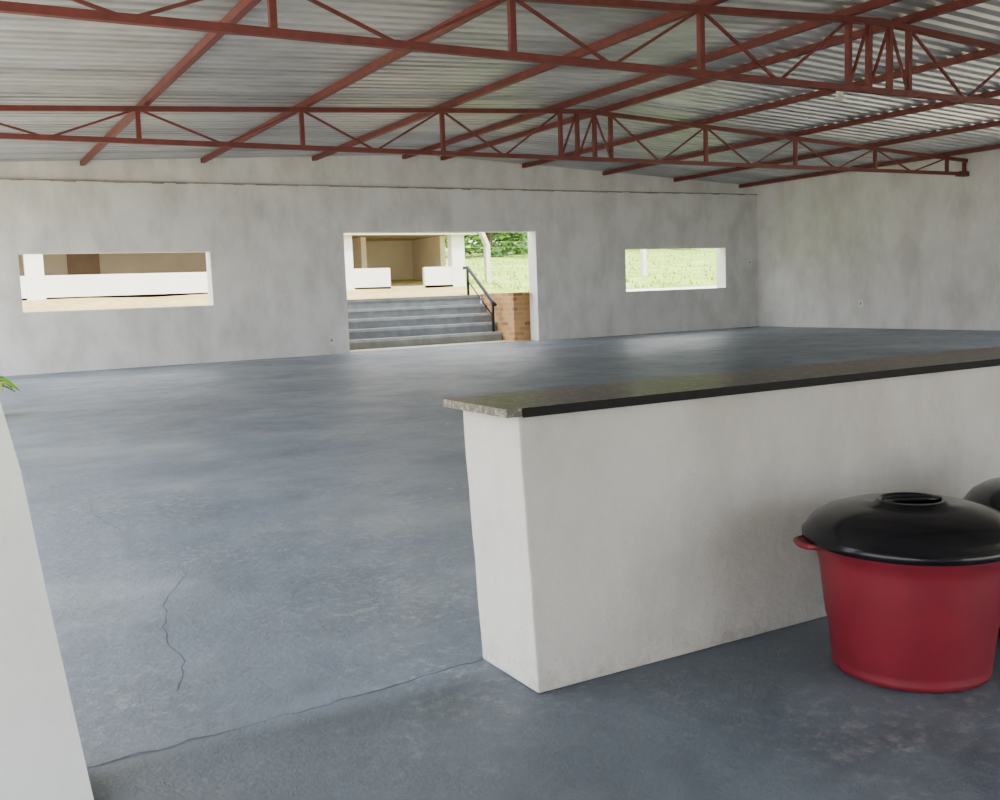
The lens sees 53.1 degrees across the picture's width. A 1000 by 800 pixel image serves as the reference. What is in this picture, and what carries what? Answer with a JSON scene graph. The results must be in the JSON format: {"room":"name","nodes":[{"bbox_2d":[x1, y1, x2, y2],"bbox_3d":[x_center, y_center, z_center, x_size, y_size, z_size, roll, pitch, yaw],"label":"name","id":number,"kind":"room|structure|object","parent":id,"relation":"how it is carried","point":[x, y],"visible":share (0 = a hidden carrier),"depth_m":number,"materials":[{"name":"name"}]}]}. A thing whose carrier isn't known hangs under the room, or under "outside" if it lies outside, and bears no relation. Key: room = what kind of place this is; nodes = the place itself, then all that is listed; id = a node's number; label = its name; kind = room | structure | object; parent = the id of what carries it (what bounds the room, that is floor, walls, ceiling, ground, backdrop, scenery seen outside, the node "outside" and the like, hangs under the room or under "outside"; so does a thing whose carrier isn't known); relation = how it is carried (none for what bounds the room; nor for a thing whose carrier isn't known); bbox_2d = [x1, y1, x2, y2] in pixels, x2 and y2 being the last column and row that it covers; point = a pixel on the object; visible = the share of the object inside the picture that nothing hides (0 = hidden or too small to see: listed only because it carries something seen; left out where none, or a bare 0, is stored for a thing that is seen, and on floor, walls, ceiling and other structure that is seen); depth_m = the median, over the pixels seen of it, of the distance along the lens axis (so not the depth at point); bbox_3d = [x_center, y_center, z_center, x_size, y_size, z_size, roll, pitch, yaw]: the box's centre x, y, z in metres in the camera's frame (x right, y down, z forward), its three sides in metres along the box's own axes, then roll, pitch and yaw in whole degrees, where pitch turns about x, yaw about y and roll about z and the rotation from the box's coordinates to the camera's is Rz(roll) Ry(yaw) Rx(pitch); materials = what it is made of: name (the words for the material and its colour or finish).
{"room":"community hall","nodes":[
{"label":"community hall","id":0,"kind":"room"},
{"bbox_2d":[0,155,757,375],"bbox_3d":[-2.248,-4.162,28.180,25.730,5.400,0.300,-6,7,-29],"label":"wall","id":1,"kind":"structure","parent":0,"point":[277,252],"depth_m":26.39,"materials":[{"name":"paint"}]},
{"bbox_2d":[17,251,213,312],"bbox_3d":[-9.289,-2.899,24.365,4.400,1.370,0.458,-6,7,-29],"label":"window","id":2,"kind":"structure","parent":1,"relation":"in","point":[208,254],"depth_m":24.93,"materials":[{"name":"white paint"}]},
{"bbox_2d":[328,336,334,344],"bbox_3d":[-4.536,-1.602,26.916,0.177,0.224,0.020,-6,7,-29],"label":"wall outlet","id":3,"kind":"object","parent":1,"relation":"attached to","point":[331,339],"visible":1,"depth_m":26.91,"materials":[{"name":"white plastic"}]},
{"bbox_2d":[0,178,757,194],"bbox_3d":[-2.339,-5.898,27.834,25.530,0.052,0.082,-6,7,-29],"label":"trim","id":4,"kind":"structure","parent":1,"relation":"attached to","point":[152,182],"depth_m":26.90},
{"bbox_2d":[343,231,538,352],"bbox_3d":[-1.629,-3.171,28.715,6.080,3.270,0.458,-6,7,-29],"label":"door","id":5,"kind":"structure","parent":1,"relation":"in","point":[532,257],"depth_m":30.11,"materials":[{"name":"white paint"}]},
{"bbox_2d":[625,247,725,291],"bbox_3d":[5.660,-4.284,32.779,4.180,1.350,0.458,-6,7,-29],"label":"window","id":6,"kind":"structure","parent":1,"relation":"in","point":[720,252],"depth_m":33.72,"materials":[{"name":"white paint"}]},
{"bbox_2d":[350,340,533,352],"bbox_3d":[-1.696,-1.516,29.522,6.650,0.212,1.070,-6,7,-29],"label":"landing slab","id":7,"kind":"object","parent":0,"point":[498,341],"visible":0.07,"depth_m":29.23,"materials":[{"name":"concrete"}]},
{"bbox_2d":[347,295,501,349],"bbox_3d":[-2.834,-2.387,30.371,5.610,1.440,1.840,-6,7,-29],"label":"stairs","id":8,"kind":"structure","parent":7,"relation":"on","point":[409,321],"depth_m":30.28,"materials":[{"name":"concrete"}]},
{"bbox_2d":[463,266,496,331],"bbox_3d":[-0.626,-3.186,31.368,0.121,2.073,1.604,-7,8,-38],"label":"handrail","id":9,"kind":"object","parent":8,"relation":"on","point":[468,270],"visible":1,"depth_m":31.25,"materials":[{"name":"black metal"}]},
{"bbox_2d":[481,292,530,340],"bbox_3d":[1.050,-2.607,31.871,2.600,1.670,2.050,-6,7,-29],"label":"brick wall","id":10,"kind":"structure","parent":7,"relation":"on","point":[512,310],"depth_m":30.57,"materials":[{"name":"orange brick"}]},
{"bbox_2d":[0,326,999,799],"bbox_3d":[4.820,-0.298,16.285,25.730,0.200,28.480,-6,7,-29],"label":"floor","id":11,"kind":"structure","parent":0,"point":[315,511],"depth_m":4.74,"materials":[{"name":"paint"}]},
{"bbox_2d":[0,376,19,391],"bbox_3d":[-7.542,-0.033,14.154,1.334,0.632,1.425,-6,7,-29],"label":"potted plant","id":12,"kind":"object","parent":11,"relation":"on","point":[3,380],"visible":1,"depth_m":14.22,"materials":[{"name":"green plant"}]},
{"bbox_2d":[0,402,93,799],"bbox_3d":[-1.815,0.106,2.854,1.018,2.400,0.320,-6,7,-29],"label":"wall","id":13,"kind":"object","parent":11,"relation":"on","point":[42,756],"visible":1,"depth_m":2.97,"materials":[{"name":"paint"}]},
{"bbox_2d":[162,566,186,689],"bbox_3d":[-1.597,1.072,4.971,0.425,0.001,1.964,-6,7,-29],"label":"crack","id":14,"kind":"object","parent":11,"relation":"on","point":[178,566],"depth_m":4.64,"materials":[{"name":"grey concrete"}]},
{"bbox_2d":[88,658,483,767],"bbox_3d":[-0.737,1.169,3.799,1.611,0.001,0.122,-6,7,-29],"label":"joint","id":15,"kind":"object","parent":11,"relation":"on","point":[483,658],"visible":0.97,"depth_m":3.69,"materials":[{"name":"grey concrete"}]},
{"bbox_2d":[443,346,999,692],"bbox_3d":[3.065,0.262,5.703,7.250,1.117,0.525,-6,7,-29],"label":"counter","id":16,"kind":"object","parent":11,"relation":"on","point":[619,526],"depth_m":4.16,"materials":[{"name":"paint"}]},
{"bbox_2d":[793,492,999,692],"bbox_3d":[1.626,0.717,3.960,0.823,0.696,0.823,4,9,45],"label":"trash can","id":17,"kind":"object","parent":11,"relation":"on","point":[911,580],"visible":1,"depth_m":3.70,"materials":[{"name":"red plastic"}]},
{"bbox_2d":[962,477,999,633],"bbox_3d":[2.419,0.654,4.269,0.823,0.696,0.823,-3,6,-7],"label":"trash can","id":18,"kind":"object","parent":11,"relation":"on","point":[987,493],"visible":0.33,"depth_m":4.27,"materials":[{"name":"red plastic"}]},
{"bbox_2d":[0,0,999,185],"bbox_3d":[4.553,-5.443,15.659,26.530,0.732,29.050,-6,7,-29],"label":"ceiling","id":19,"kind":"structure","parent":0,"point":[44,60],"depth_m":17.15,"materials":[{"name":"metal"}]},
{"bbox_2d":[80,0,260,165],"bbox_3d":[-2.879,-4.503,11.377,0.100,0.110,28.240,-6,7,-29],"label":"roof beam","id":20,"kind":"structure","parent":19,"relation":"attached to","point":[243,7],"depth_m":14.27,"materials":[{"name":"red metal"}]},
{"bbox_2d":[200,0,505,162],"bbox_3d":[-0.443,-4.882,12.735,0.100,0.110,28.240,-6,7,-29],"label":"roof beam","id":21,"kind":"structure","parent":19,"relation":"attached to","point":[394,55],"depth_m":15.61,"materials":[{"name":"red metal"}]},
{"bbox_2d":[312,0,728,160],"bbox_3d":[2.070,-5.273,14.135,0.100,0.110,28.240,-6,7,-29],"label":"beam","id":22,"kind":"structure","parent":19,"relation":"attached to","point":[670,17],"depth_m":16.73,"materials":[{"name":"red metal"}]},
{"bbox_2d":[402,0,902,158],"bbox_3d":[4.323,-5.623,15.391,0.100,0.110,28.240,-6,7,-29],"label":"roof beam","id":23,"kind":"structure","parent":19,"relation":"attached to","point":[870,5],"depth_m":17.16,"materials":[{"name":"red metal"}]},
{"bbox_2d":[440,0,989,160],"bbox_3d":[5.348,-5.724,15.967,0.100,0.110,28.240,-6,7,-29],"label":"beam","id":24,"kind":"structure","parent":19,"relation":"attached to","point":[952,6],"depth_m":17.50,"materials":[{"name":"red metal"}]},
{"bbox_2d":[522,49,999,167],"bbox_3d":[7.671,-5.818,17.286,0.100,0.110,28.240,-6,7,-29],"label":"beam","id":25,"kind":"structure","parent":19,"relation":"attached to","point":[984,53],"depth_m":20.54,"materials":[{"name":"red metal"}]},
{"bbox_2d":[834,91,844,101],"bbox_3d":[6.549,-5.852,19.275,0.210,0.200,0.210,-6,7,-29],"label":"ceiling lamp","id":26,"kind":"object","parent":25,"relation":"attached to","point":[840,97],"visible":0.92,"depth_m":19.23,"materials":[{"name":"white plastic"}]},
{"bbox_2d":[603,89,999,174],"bbox_3d":[10.195,-5.921,18.718,0.100,0.110,28.240,-6,7,-29],"label":"beam","id":27,"kind":"structure","parent":19,"relation":"attached to","point":[996,93],"depth_m":23.15,"materials":[{"name":"red metal"}]},
{"bbox_2d":[674,120,999,181],"bbox_3d":[12.632,-6.020,20.101,0.100,0.110,28.240,-6,7,-29],"label":"beam","id":28,"kind":"structure","parent":19,"relation":"attached to","point":[994,123],"depth_m":25.63,"materials":[{"name":"red metal"}]},
{"bbox_2d":[739,144,999,187],"bbox_3d":[15.069,-6.120,21.483,0.100,0.110,28.240,-6,7,-29],"label":"beam","id":29,"kind":"structure","parent":19,"relation":"attached to","point":[996,146],"depth_m":28.64,"materials":[{"name":"red metal"}]},
{"bbox_2d":[757,149,999,330],"bbox_3d":[15.890,-3.849,22.119,0.200,4.786,28.180,-6,7,-29],"label":"wall","id":30,"kind":"structure","parent":0,"point":[919,251],"depth_m":29.71,"materials":[{"name":"paint"}]},
{"bbox_2d":[0,105,968,176],"bbox_3d":[1.591,-5.536,20.919,25.504,1.092,0.180,-6,7,-29],"label":"roof truss","id":31,"kind":"object","parent":30,"relation":"attached to","point":[28,108],"visible":1,"depth_m":19.63,"materials":[{"name":"red metal"}]},
{"bbox_2d":[0,0,999,105],"bbox_3d":[5.300,-4.960,14.425,25.504,1.092,0.180,-6,7,-29],"label":"roof truss","id":32,"kind":"object","parent":30,"relation":"attached to","point":[100,14],"visible":1,"depth_m":12.34,"materials":[{"name":"red metal"}]},
{"bbox_2d":[858,300,862,307],"bbox_3d":[11.055,-2.943,30.648,0.020,0.215,0.153,-6,7,-29],"label":"wall outlet","id":33,"kind":"object","parent":30,"relation":"attached to","point":[860,302],"visible":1,"depth_m":30.64,"materials":[{"name":"white plastic"}]},
{"label":"outside","id":34,"kind":"structure","parent":0,"visible":0},
{"bbox_2d":[22,244,715,311],"bbox_3d":[-4.563,-8.245,57.865,140.000,4.421,54.020,-6,7,-29],"label":"ground","id":35,"kind":"structure","parent":34,"point":[72,304],"depth_m":36.38,"materials":[{"name":"plant"}]},
{"bbox_2d":[18,232,476,300],"bbox_3d":[-16.506,-4.631,31.512,31.900,3.440,8.400,-6,7,-29],"label":"neighboring building","id":36,"kind":"structure","parent":35,"relation":"on","point":[372,260],"depth_m":33.91,"materials":[{"name":"white paint"}]},
{"bbox_2d":[445,232,480,252],"bbox_3d":[-4.298,-11.081,59.081,6.643,6.104,5.469,-6,7,-29],"label":"tree","id":37,"kind":"object","parent":35,"relation":"on","point":[473,236],"visible":0.02,"depth_m":58.75,"materials":[{"name":"green plant"}]},
{"bbox_2d":[445,232,527,256],"bbox_3d":[-0.646,-11.280,60.868,7.085,6.099,5.218,-6,7,-29],"label":"tree","id":38,"kind":"object","parent":35,"relation":"on","point":[520,236],"visible":0.1,"depth_m":60.91,"materials":[{"name":"green plant"}]},
{"bbox_2d":[492,232,527,253],"bbox_3d":[0.886,-12.870,65.609,7.009,7.141,6.030,-3,6,-7],"label":"tree","id":39,"kind":"object","parent":35,"relation":"on","point":[494,242],"visible":0.03,"depth_m":64.69,"materials":[{"name":"green plant"}]},
{"bbox_2d":[445,248,715,291],"bbox_3d":[22.216,-9.381,64.741,69.288,3.189,35.120,-6,7,-29],"label":"grass tufts","id":40,"kind":"object","parent":35,"relation":"on","point":[496,259],"visible":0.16,"depth_m":45.48,"materials":[{"name":"green plant"}]},
{"bbox_2d":[470,232,715,282],"bbox_3d":[10.877,-6.460,43.926,28.503,2.072,0.297,-6,7,-29],"label":"wire fence","id":41,"kind":"object","parent":35,"relation":"on","point":[487,260],"visible":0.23,"depth_m":37.72,"materials":[{"name":"metal"}]}
]}

